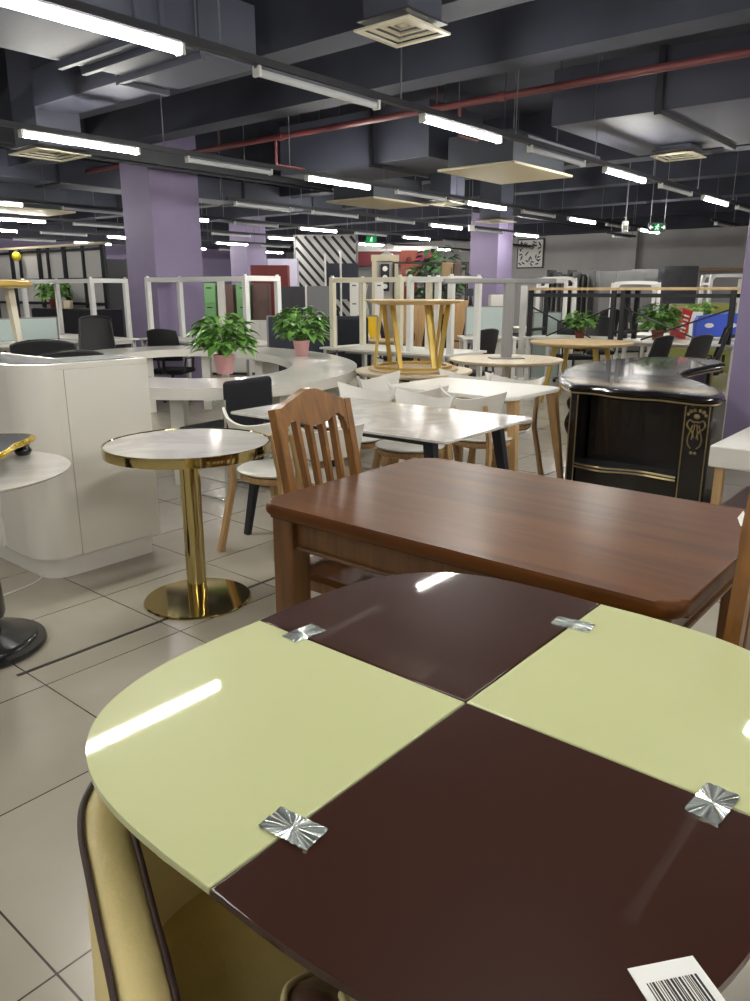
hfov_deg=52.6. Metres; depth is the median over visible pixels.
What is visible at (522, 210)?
ceiling light
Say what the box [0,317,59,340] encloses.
divider
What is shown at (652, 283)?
frame
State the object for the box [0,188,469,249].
track
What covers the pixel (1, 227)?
track
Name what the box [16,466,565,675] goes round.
trim
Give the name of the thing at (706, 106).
air duct
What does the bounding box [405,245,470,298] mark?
potted tree
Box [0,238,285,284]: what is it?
wall
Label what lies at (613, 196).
ceiling beam
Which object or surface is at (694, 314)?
carton
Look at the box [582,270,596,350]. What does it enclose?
leaning board
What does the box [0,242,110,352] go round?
partition
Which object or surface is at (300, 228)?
ceiling light
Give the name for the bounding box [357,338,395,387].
office desk
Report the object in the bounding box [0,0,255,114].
air duct
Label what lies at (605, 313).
office chair
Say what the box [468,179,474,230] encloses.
speaker
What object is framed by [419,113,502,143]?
ceiling light
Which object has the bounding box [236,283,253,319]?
filing cabinet
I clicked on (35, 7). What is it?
ceiling light
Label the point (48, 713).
floor
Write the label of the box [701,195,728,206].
ceiling light
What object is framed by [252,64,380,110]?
ceiling light
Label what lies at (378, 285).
cabinet
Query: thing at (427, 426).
dining table
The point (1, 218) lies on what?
ceiling light
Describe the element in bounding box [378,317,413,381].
office chair
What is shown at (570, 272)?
leaning board
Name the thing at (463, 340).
office desk
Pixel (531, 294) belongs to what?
table
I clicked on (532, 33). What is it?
ceiling beam
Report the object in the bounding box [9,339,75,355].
office chair
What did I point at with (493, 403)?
shell chair
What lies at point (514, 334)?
office chair
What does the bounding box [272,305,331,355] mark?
potted plant
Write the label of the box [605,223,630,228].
ceiling light
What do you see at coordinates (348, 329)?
armchair
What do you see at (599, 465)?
shelf
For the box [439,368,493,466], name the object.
shell chair
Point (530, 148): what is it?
ceiling light
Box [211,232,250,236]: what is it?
ceiling light
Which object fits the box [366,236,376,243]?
exit sign
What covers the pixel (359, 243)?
ceiling light
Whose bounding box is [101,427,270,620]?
pedestal table
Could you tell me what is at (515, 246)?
ceiling light
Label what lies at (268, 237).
ceiling light
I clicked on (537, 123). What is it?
ceiling beam
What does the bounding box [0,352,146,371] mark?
countertop
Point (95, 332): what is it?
office chair
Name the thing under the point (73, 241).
ceiling light
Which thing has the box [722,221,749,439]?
column
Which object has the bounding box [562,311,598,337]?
potted plant
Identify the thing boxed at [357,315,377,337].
cabinet
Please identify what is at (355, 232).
ceiling light
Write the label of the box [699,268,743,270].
wall rail
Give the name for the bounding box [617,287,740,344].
table
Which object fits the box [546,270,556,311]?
leaning board
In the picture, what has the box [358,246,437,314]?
booth
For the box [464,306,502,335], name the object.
divider
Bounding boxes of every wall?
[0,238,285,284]
[286,226,748,332]
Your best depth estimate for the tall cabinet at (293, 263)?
17.94 m
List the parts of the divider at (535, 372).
post, post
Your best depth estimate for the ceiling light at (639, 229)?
16.64 m
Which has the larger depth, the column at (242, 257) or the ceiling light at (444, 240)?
the column at (242, 257)
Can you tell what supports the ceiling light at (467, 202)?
attached to the track at (4, 123)
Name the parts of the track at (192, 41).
hanger rod, hanger rod, hanger rod, hanger rod, hanger rod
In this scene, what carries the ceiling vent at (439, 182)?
in the ceiling
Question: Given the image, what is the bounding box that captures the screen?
[293,234,357,315]
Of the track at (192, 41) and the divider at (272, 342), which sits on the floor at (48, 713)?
the divider at (272, 342)
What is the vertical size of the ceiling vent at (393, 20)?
1.198 m
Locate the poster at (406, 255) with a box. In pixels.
[401,250,417,298]
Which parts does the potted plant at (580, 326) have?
pot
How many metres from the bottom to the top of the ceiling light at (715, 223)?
0.064 m
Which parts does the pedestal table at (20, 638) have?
column stem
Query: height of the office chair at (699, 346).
0.946 m
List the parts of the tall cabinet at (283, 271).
door, door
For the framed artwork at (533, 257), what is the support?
attached to the wall at (717, 247)
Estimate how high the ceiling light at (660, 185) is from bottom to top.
0.064 m
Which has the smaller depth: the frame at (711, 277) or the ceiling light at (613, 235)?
the frame at (711, 277)
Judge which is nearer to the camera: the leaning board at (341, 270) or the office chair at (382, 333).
the office chair at (382, 333)
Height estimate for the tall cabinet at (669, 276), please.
1.980 m
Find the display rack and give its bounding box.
[393,262,468,299]
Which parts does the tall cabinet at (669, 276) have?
door, door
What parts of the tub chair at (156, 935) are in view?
seat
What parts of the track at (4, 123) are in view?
hanger rod, hanger rod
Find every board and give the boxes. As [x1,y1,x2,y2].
[305,285,328,314]
[324,250,358,315]
[540,276,545,311]
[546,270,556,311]
[550,272,561,311]
[555,274,566,311]
[560,276,566,311]
[566,270,576,315]
[570,272,581,314]
[573,274,586,350]
[577,276,587,350]
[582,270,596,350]
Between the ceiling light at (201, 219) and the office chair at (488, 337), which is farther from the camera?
the ceiling light at (201, 219)
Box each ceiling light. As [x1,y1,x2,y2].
[0,0,185,56]
[0,200,23,206]
[0,217,45,223]
[0,229,17,232]
[12,238,55,242]
[18,129,140,154]
[40,231,86,236]
[61,206,122,214]
[72,222,123,228]
[73,241,111,244]
[106,235,124,238]
[185,155,272,174]
[200,218,208,221]
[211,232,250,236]
[215,242,247,245]
[233,221,278,227]
[234,201,290,211]
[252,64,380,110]
[261,244,289,247]
[266,251,282,253]
[267,236,293,239]
[299,227,336,232]
[304,175,370,189]
[311,210,358,218]
[354,231,386,236]
[358,242,384,245]
[375,217,414,224]
[394,189,446,201]
[401,236,430,240]
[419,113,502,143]
[429,223,462,229]
[443,239,467,243]
[465,200,506,210]
[474,228,502,233]
[513,232,538,237]
[513,245,530,248]
[521,209,555,217]
[527,144,585,166]
[567,217,595,223]
[602,166,646,183]
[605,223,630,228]
[612,234,631,239]
[638,228,659,233]
[658,183,692,196]
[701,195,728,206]
[714,222,733,228]
[735,205,749,212]
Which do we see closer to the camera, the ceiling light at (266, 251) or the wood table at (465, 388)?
the wood table at (465, 388)
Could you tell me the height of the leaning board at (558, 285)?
1.800 m
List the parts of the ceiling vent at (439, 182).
plate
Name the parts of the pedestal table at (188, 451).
column stem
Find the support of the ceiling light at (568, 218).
attached to the track at (4, 123)
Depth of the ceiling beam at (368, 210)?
17.12 m
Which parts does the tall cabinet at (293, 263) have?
door, door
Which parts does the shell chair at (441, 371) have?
leg, backrest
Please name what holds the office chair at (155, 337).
on the floor at (48, 713)
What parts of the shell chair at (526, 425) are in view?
leg, backrest, seat, leg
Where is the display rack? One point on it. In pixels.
(394, 263)
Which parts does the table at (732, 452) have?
leg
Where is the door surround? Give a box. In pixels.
[371,255,398,337]
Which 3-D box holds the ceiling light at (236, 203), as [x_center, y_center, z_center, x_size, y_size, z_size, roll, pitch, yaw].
[-1.758,-4.627,11.928,0.060,0.064,1.150,13,20,38]
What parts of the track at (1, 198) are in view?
hanger rod, rail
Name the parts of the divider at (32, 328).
rail, post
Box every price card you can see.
[627,956,725,1000]
[738,511,744,525]
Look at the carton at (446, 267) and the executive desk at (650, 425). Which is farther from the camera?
the carton at (446, 267)
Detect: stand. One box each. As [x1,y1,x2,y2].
[0,433,35,458]
[217,281,228,377]
[514,286,527,380]
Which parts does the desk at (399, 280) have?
leg, rail, leg, long rail, leg, rail, leg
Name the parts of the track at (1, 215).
rail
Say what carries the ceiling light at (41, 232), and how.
attached to the track at (1, 227)
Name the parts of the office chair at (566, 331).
frame, seat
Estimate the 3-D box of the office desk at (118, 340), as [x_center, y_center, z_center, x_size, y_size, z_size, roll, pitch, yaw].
[-4.553,-2.136,11.651,2.200,0.750,0.750,13,20,38]
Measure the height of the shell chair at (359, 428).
0.809 m
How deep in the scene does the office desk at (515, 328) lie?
14.63 m
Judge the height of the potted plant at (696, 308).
0.521 m
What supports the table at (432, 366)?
on the table at (363, 371)
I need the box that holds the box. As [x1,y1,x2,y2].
[63,300,72,308]
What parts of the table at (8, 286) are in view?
leg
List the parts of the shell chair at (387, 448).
leg, seat, backrest, leg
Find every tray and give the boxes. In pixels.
[0,126,614,230]
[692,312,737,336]
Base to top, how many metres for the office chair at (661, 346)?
0.924 m
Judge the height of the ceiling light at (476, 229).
0.064 m
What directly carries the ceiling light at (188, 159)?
attached to the track at (4, 123)
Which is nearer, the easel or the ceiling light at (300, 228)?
the easel
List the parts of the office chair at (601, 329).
seat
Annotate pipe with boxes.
[85,47,749,173]
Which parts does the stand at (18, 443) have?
panel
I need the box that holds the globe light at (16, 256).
[12,250,20,260]
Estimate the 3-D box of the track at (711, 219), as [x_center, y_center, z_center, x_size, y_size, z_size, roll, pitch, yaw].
[7.072,-6.319,15.162,0.050,1.465,1.700,13,20,38]
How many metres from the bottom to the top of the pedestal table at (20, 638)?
0.750 m
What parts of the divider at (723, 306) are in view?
post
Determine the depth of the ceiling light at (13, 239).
19.95 m
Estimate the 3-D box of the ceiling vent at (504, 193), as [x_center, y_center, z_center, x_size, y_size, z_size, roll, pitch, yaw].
[2.431,-6.298,15.062,0.600,1.448,0.600,13,20,38]
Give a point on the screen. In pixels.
(310, 250)
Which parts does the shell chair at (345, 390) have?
backrest, seat, leg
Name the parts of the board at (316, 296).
post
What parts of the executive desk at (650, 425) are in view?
edge moulding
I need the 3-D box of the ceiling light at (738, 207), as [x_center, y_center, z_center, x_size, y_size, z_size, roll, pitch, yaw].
[6.103,-4.769,12.439,0.060,0.064,1.150,13,20,38]
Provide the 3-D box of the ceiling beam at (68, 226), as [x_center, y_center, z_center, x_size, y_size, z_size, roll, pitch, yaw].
[-12.499,-8.352,21.997,0.800,1.200,28.000,13,20,38]
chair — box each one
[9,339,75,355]
[37,349,103,357]
[77,781,306,1000]
[78,315,115,349]
[146,329,194,402]
[180,376,272,501]
[217,407,312,551]
[268,388,383,593]
[280,970,356,1000]
[289,423,372,489]
[319,382,396,467]
[355,370,399,464]
[372,387,457,468]
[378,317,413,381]
[384,379,460,465]
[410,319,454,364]
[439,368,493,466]
[439,385,512,466]
[450,328,498,376]
[467,372,545,475]
[513,333,530,371]
[552,319,592,381]
[583,316,615,360]
[585,309,619,336]
[628,308,648,356]
[648,335,673,356]
[684,334,713,358]
[707,325,732,375]
[723,491,749,646]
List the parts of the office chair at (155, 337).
frame, seat, armrest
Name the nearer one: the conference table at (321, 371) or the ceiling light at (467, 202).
the conference table at (321, 371)
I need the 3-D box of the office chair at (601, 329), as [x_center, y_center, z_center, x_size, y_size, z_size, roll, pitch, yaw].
[3.846,-2.640,12.995,0.590,1.002,0.572,3,16,9]
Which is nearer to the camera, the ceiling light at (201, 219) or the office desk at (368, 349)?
the office desk at (368, 349)
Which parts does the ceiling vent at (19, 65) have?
plate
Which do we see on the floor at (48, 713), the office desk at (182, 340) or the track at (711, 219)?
the office desk at (182, 340)
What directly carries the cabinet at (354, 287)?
on the floor at (48, 713)
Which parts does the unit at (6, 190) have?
return panel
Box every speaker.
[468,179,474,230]
[622,163,630,231]
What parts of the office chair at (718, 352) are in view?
frame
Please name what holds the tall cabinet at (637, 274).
on the floor at (48, 713)
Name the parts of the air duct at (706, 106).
support rail, hanger rod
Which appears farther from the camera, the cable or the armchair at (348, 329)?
the armchair at (348, 329)
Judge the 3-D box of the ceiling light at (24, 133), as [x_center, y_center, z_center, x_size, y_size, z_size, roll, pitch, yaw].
[-2.615,-3.200,6.783,0.060,0.064,1.150,13,20,38]
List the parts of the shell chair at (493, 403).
leg, leg, backrest, seat, leg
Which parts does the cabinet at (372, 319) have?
panel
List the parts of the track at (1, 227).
rail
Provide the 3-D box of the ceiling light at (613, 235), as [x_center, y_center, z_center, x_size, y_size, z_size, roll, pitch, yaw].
[6.128,-6.530,18.791,0.060,0.064,1.150,13,20,38]
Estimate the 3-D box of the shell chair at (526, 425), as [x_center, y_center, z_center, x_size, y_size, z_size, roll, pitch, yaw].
[1.015,-0.572,5.920,0.540,0.809,0.505,13,20,38]
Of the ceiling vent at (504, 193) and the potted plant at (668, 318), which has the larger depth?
the ceiling vent at (504, 193)
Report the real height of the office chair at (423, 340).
1.069 m
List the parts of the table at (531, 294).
leg, rail, leg, long rail, long rail, leg, leg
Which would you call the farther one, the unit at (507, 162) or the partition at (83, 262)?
the partition at (83, 262)
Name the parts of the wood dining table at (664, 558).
leg, leg, leg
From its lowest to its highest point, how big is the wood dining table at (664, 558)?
0.764 m
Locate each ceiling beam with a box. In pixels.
[0,0,531,120]
[0,0,749,168]
[0,182,387,234]
[0,213,293,252]
[19,110,749,225]
[80,119,604,219]
[80,158,437,220]
[96,150,749,230]
[200,175,749,234]
[266,196,749,239]
[289,211,749,247]
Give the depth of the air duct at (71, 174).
13.28 m
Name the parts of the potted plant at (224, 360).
pot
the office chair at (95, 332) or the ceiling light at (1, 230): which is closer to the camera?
the office chair at (95, 332)
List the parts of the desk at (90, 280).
leg, long rail, leg, leg, rail, leg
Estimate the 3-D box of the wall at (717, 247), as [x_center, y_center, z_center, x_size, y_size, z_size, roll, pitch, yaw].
[7.744,-7.304,23.831,30.400,4.200,0.200,13,20,38]
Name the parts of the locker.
door, door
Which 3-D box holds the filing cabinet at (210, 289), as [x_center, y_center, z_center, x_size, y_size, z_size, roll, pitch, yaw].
[-3.291,-3.593,15.389,0.240,1.560,0.414,0,16,0]
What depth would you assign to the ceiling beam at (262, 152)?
12.54 m
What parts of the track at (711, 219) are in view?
rail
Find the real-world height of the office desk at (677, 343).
0.750 m
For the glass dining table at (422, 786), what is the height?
0.769 m
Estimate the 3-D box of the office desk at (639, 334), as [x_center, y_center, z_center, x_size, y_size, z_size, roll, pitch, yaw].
[5.142,-2.190,11.844,2.400,0.750,0.900,13,20,38]
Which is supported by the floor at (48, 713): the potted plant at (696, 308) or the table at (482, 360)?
the table at (482, 360)
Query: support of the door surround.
on the floor at (48, 713)
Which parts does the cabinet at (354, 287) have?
drawer, drawer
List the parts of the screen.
edge post, edge post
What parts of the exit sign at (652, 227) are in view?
green panel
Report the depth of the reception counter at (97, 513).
3.83 m
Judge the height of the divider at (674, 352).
1.209 m
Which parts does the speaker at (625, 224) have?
hanger rod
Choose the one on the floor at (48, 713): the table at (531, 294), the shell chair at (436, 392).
the shell chair at (436, 392)
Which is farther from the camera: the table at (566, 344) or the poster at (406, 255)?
the poster at (406, 255)
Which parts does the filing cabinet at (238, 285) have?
drawer, drawer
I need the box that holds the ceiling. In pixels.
[272,23,749,124]
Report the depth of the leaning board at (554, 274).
18.12 m
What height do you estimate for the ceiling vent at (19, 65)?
1.398 m
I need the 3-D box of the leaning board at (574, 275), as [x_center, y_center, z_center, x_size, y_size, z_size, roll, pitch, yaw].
[4.860,-4.591,18.446,0.050,1.850,0.720,9,18,29]
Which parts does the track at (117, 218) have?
rail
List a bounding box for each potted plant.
[33,283,74,307]
[184,313,259,373]
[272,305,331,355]
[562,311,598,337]
[636,303,683,339]
[685,301,719,314]
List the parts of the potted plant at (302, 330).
pot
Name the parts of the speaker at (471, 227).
hanger rod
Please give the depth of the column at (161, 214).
11.51 m
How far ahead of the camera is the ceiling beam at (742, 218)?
23.48 m
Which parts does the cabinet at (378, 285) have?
drawer, drawer, drawer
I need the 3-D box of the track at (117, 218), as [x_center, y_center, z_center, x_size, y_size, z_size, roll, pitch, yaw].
[-6.289,-8.463,22.892,0.050,1.465,13.450,13,20,38]
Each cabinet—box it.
[106,259,133,347]
[204,283,217,320]
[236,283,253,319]
[250,265,289,314]
[267,259,298,285]
[350,283,358,315]
[366,282,370,314]
[375,282,382,362]
[488,295,502,375]
[592,271,631,352]
[626,269,657,351]
[655,266,698,321]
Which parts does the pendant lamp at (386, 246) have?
lamp shade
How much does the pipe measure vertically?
1.238 m
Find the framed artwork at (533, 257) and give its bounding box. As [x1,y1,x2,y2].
[516,238,544,268]
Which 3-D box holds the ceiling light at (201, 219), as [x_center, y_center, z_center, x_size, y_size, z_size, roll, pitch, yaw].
[-3.513,-5.170,13.888,0.060,0.064,1.150,13,20,38]
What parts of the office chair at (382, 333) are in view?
seat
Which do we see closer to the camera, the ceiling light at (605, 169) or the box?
the ceiling light at (605, 169)
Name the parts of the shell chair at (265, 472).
leg, backrest, leg, seat, leg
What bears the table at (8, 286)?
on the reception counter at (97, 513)
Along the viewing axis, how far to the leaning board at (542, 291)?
18.11 m
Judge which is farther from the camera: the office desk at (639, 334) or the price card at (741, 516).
the office desk at (639, 334)
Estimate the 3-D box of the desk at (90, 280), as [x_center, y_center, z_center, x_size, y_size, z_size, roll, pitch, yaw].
[-4.514,-2.904,11.405,2.000,0.860,0.600,13,20,38]
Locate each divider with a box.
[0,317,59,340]
[266,315,337,370]
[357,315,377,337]
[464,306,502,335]
[529,312,561,378]
[666,304,711,356]
[703,302,736,373]
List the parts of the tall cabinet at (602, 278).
door, door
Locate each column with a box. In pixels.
[119,135,205,377]
[229,217,266,284]
[467,212,513,346]
[619,231,639,270]
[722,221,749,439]
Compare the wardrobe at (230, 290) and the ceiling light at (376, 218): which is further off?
the wardrobe at (230, 290)
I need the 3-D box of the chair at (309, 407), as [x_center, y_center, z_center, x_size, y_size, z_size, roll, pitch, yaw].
[-0.054,0.142,2.835,0.551,1.079,0.462,13,20,38]
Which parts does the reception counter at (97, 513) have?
trim, curved panel, panel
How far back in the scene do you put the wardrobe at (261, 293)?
15.19 m
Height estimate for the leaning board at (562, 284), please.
1.750 m
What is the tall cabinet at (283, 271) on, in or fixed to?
on the floor at (48, 713)
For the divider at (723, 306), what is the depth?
13.27 m
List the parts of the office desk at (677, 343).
leg, leg, leg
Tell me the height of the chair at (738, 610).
1.079 m
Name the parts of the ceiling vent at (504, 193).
plate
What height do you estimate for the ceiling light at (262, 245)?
0.064 m
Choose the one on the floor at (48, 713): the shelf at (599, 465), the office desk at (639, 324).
the office desk at (639, 324)
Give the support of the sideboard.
on the floor at (48, 713)
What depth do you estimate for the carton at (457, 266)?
15.25 m
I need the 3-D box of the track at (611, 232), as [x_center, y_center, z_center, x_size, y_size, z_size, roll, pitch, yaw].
[6.112,-7.264,18.568,0.050,1.465,1.700,13,20,38]
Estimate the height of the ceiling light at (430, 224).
0.064 m
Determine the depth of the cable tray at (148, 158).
10.76 m
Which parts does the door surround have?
door panel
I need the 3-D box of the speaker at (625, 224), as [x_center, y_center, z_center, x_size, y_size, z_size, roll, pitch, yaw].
[4.038,-5.236,12.006,0.090,1.865,0.074,0,16,0]
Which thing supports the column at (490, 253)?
on the floor at (48, 713)
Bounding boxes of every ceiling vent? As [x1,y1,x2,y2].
[4,48,90,161]
[353,0,450,47]
[426,108,466,206]
[475,181,514,223]
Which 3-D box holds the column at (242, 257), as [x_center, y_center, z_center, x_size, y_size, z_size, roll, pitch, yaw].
[-3.984,-7.342,23.966,0.800,4.200,0.800,13,20,38]
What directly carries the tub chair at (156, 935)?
on the floor at (48, 713)
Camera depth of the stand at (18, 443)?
3.16 m
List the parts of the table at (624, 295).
leg, rail, leg, long rail, leg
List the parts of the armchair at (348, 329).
armrest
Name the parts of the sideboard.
door, door, door, door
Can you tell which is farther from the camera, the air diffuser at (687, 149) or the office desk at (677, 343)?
the office desk at (677, 343)
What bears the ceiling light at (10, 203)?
attached to the track at (1, 198)
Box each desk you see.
[0,339,78,350]
[21,277,132,338]
[23,333,138,346]
[139,336,266,377]
[144,274,281,336]
[319,344,486,379]
[329,275,432,350]
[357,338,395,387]
[406,274,481,353]
[457,335,518,378]
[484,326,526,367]
[523,334,733,402]
[558,357,725,502]
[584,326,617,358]
[616,323,663,357]
[621,332,734,358]
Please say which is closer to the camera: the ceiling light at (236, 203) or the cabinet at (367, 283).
the ceiling light at (236, 203)
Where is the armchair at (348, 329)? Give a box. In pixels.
[337,316,370,378]
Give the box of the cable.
[3,574,43,595]
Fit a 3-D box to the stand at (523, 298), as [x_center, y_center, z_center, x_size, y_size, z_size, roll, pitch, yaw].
[2.389,-2.712,12.324,0.160,1.500,0.500,0,16,0]
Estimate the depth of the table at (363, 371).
6.42 m
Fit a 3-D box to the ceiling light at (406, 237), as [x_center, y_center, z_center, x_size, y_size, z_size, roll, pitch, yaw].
[1.045,-6.632,19.159,0.060,0.064,1.150,13,20,38]
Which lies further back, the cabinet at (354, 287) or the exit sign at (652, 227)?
the cabinet at (354, 287)
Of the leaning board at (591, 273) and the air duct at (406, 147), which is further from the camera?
the leaning board at (591, 273)
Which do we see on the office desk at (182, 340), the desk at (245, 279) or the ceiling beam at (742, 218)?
the desk at (245, 279)
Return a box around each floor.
[0,333,749,1000]
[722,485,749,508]
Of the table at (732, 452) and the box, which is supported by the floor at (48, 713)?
the table at (732, 452)
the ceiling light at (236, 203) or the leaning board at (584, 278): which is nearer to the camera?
the ceiling light at (236, 203)
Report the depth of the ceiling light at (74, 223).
15.39 m
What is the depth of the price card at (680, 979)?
0.75 m
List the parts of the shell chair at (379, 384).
backrest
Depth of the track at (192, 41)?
4.95 m
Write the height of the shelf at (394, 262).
0.025 m
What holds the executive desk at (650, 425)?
on the floor at (48, 713)
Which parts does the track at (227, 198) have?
hanger rod, rail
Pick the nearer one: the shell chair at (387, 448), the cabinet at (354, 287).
the shell chair at (387, 448)
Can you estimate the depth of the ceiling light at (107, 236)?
18.69 m
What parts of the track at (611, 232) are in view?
rail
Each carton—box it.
[441,262,452,276]
[453,262,461,275]
[670,308,692,338]
[688,312,702,335]
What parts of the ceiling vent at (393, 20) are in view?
plate, plate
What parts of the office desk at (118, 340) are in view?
rail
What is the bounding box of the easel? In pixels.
[457,288,473,367]
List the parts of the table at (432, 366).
leg, leg, leg, leg, leg, leg, leg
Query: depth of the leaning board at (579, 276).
18.14 m
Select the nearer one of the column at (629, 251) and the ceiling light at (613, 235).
the ceiling light at (613, 235)
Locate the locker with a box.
[281,286,305,314]
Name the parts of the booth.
panel, cornice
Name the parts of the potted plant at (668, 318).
pot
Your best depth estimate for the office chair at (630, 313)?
14.76 m
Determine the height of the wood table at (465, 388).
0.746 m
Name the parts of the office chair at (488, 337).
seat, frame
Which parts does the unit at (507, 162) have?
hanger rod, return panel, hanger rod, hanger rod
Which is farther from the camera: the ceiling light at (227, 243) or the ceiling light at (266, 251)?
the ceiling light at (266, 251)
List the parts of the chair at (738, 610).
crest rail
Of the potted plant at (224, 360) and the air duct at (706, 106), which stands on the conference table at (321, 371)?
the potted plant at (224, 360)
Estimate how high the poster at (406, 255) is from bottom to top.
2.350 m
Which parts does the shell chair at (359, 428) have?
leg, backrest, seat, leg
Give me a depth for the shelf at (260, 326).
13.19 m
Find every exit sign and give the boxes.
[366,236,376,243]
[647,154,670,231]
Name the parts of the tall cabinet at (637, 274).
door, door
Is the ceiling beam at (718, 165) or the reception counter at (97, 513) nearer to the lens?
the reception counter at (97, 513)
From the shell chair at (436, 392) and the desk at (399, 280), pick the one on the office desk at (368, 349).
the desk at (399, 280)
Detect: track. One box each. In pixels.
[0,95,665,228]
[0,165,537,246]
[0,184,366,245]
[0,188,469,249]
[0,218,293,251]
[39,0,749,207]
[217,115,543,234]
[607,206,635,236]
[710,180,737,225]
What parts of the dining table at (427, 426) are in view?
leg, leg, leg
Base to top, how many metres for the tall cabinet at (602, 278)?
1.860 m
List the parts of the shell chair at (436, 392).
leg, backrest, leg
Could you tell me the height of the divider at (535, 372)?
1.089 m
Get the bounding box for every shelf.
[209,320,266,374]
[394,262,468,263]
[573,457,676,479]
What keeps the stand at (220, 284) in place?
on the floor at (48, 713)
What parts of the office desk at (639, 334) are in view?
leg, leg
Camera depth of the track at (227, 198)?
13.56 m
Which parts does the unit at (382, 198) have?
return panel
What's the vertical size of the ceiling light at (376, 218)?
0.064 m
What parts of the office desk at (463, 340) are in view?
leg, leg, leg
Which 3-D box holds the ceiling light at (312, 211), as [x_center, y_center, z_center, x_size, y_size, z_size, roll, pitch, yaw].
[-0.683,-4.972,13.172,0.060,0.064,1.150,13,20,38]
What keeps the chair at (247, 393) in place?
on the floor at (48, 713)
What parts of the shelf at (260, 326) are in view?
door, door, door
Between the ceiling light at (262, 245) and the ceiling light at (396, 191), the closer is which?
the ceiling light at (396, 191)
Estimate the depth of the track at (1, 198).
14.98 m
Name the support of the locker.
on the floor at (48, 713)
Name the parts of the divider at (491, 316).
post, rail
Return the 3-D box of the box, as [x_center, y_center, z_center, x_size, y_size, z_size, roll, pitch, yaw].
[-5.225,-3.340,12.912,0.125,0.135,0.105,3,16,9]
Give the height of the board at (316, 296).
1.510 m
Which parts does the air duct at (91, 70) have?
hanger rod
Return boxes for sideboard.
[31,308,124,347]
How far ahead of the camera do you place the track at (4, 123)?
8.35 m
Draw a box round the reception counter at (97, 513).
[0,352,159,577]
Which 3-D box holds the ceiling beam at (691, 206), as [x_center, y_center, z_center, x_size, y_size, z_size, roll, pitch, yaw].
[5.567,-8.196,20.873,30.000,0.900,0.400,13,20,38]
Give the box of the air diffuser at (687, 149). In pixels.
[650,143,705,161]
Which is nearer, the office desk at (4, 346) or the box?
the office desk at (4, 346)
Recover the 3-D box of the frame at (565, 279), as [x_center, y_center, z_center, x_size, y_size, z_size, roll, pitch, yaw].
[3.064,-2.972,12.979,0.554,1.651,0.430,-3,16,-10]
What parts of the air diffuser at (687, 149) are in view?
plate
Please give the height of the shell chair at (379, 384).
0.809 m
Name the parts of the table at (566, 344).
leg, leg, leg, leg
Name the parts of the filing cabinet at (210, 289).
drawer, drawer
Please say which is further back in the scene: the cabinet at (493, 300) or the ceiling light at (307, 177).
the cabinet at (493, 300)
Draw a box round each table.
[0,280,31,342]
[0,451,70,669]
[86,572,749,1000]
[93,345,356,484]
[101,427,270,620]
[230,396,531,534]
[266,458,749,650]
[355,366,471,381]
[365,299,463,373]
[382,377,563,478]
[392,300,468,366]
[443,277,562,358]
[450,354,562,432]
[526,287,630,339]
[530,339,633,401]
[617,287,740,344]
[708,427,749,508]
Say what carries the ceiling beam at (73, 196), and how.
attached to the ceiling
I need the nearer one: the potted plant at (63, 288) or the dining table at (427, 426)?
the dining table at (427, 426)
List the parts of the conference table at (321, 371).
panel leg, panel leg, panel leg, panel leg, panel leg, panel leg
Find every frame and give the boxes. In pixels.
[535,276,576,373]
[605,281,660,359]
[698,274,742,312]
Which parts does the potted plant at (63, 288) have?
pot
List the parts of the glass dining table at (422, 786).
glass panel, glass panel, glass panel, glass panel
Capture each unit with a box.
[0,183,75,215]
[326,107,428,209]
[438,61,572,184]
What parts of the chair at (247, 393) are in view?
seat, sled leg, backrest, sled leg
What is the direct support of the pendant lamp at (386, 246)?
hanging from the ceiling
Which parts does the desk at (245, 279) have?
leg, rail, leg, long rail, long rail, leg, rail, leg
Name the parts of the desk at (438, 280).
leg, rail, long rail, leg, leg, rail, leg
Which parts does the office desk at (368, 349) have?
rail, leg, leg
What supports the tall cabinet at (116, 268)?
on the floor at (48, 713)
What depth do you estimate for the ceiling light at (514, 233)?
18.12 m
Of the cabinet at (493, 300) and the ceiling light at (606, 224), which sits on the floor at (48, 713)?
the cabinet at (493, 300)
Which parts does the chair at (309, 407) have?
leg, crest rail, seat, leg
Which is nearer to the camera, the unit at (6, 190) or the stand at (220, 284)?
the stand at (220, 284)
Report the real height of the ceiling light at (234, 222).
0.064 m
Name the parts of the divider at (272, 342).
post, rail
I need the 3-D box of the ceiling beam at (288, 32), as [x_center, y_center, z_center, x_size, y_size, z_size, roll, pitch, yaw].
[-4.508,-4.965,9.220,30.000,0.900,0.320,13,20,38]
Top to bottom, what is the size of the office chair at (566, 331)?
0.980 m
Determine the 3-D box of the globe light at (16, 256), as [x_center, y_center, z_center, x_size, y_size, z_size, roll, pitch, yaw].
[-6.807,-4.651,14.388,0.170,0.203,0.170,13,20,38]
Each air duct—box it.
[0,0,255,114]
[0,149,341,215]
[280,84,482,180]
[524,32,749,158]
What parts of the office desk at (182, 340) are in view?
leg, leg, leg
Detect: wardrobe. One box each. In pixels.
[217,285,236,319]
[252,284,271,319]
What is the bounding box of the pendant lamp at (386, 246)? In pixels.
[382,209,394,248]
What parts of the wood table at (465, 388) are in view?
leg, leg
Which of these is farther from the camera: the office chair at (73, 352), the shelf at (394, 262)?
the shelf at (394, 262)
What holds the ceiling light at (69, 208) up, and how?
attached to the track at (1, 198)

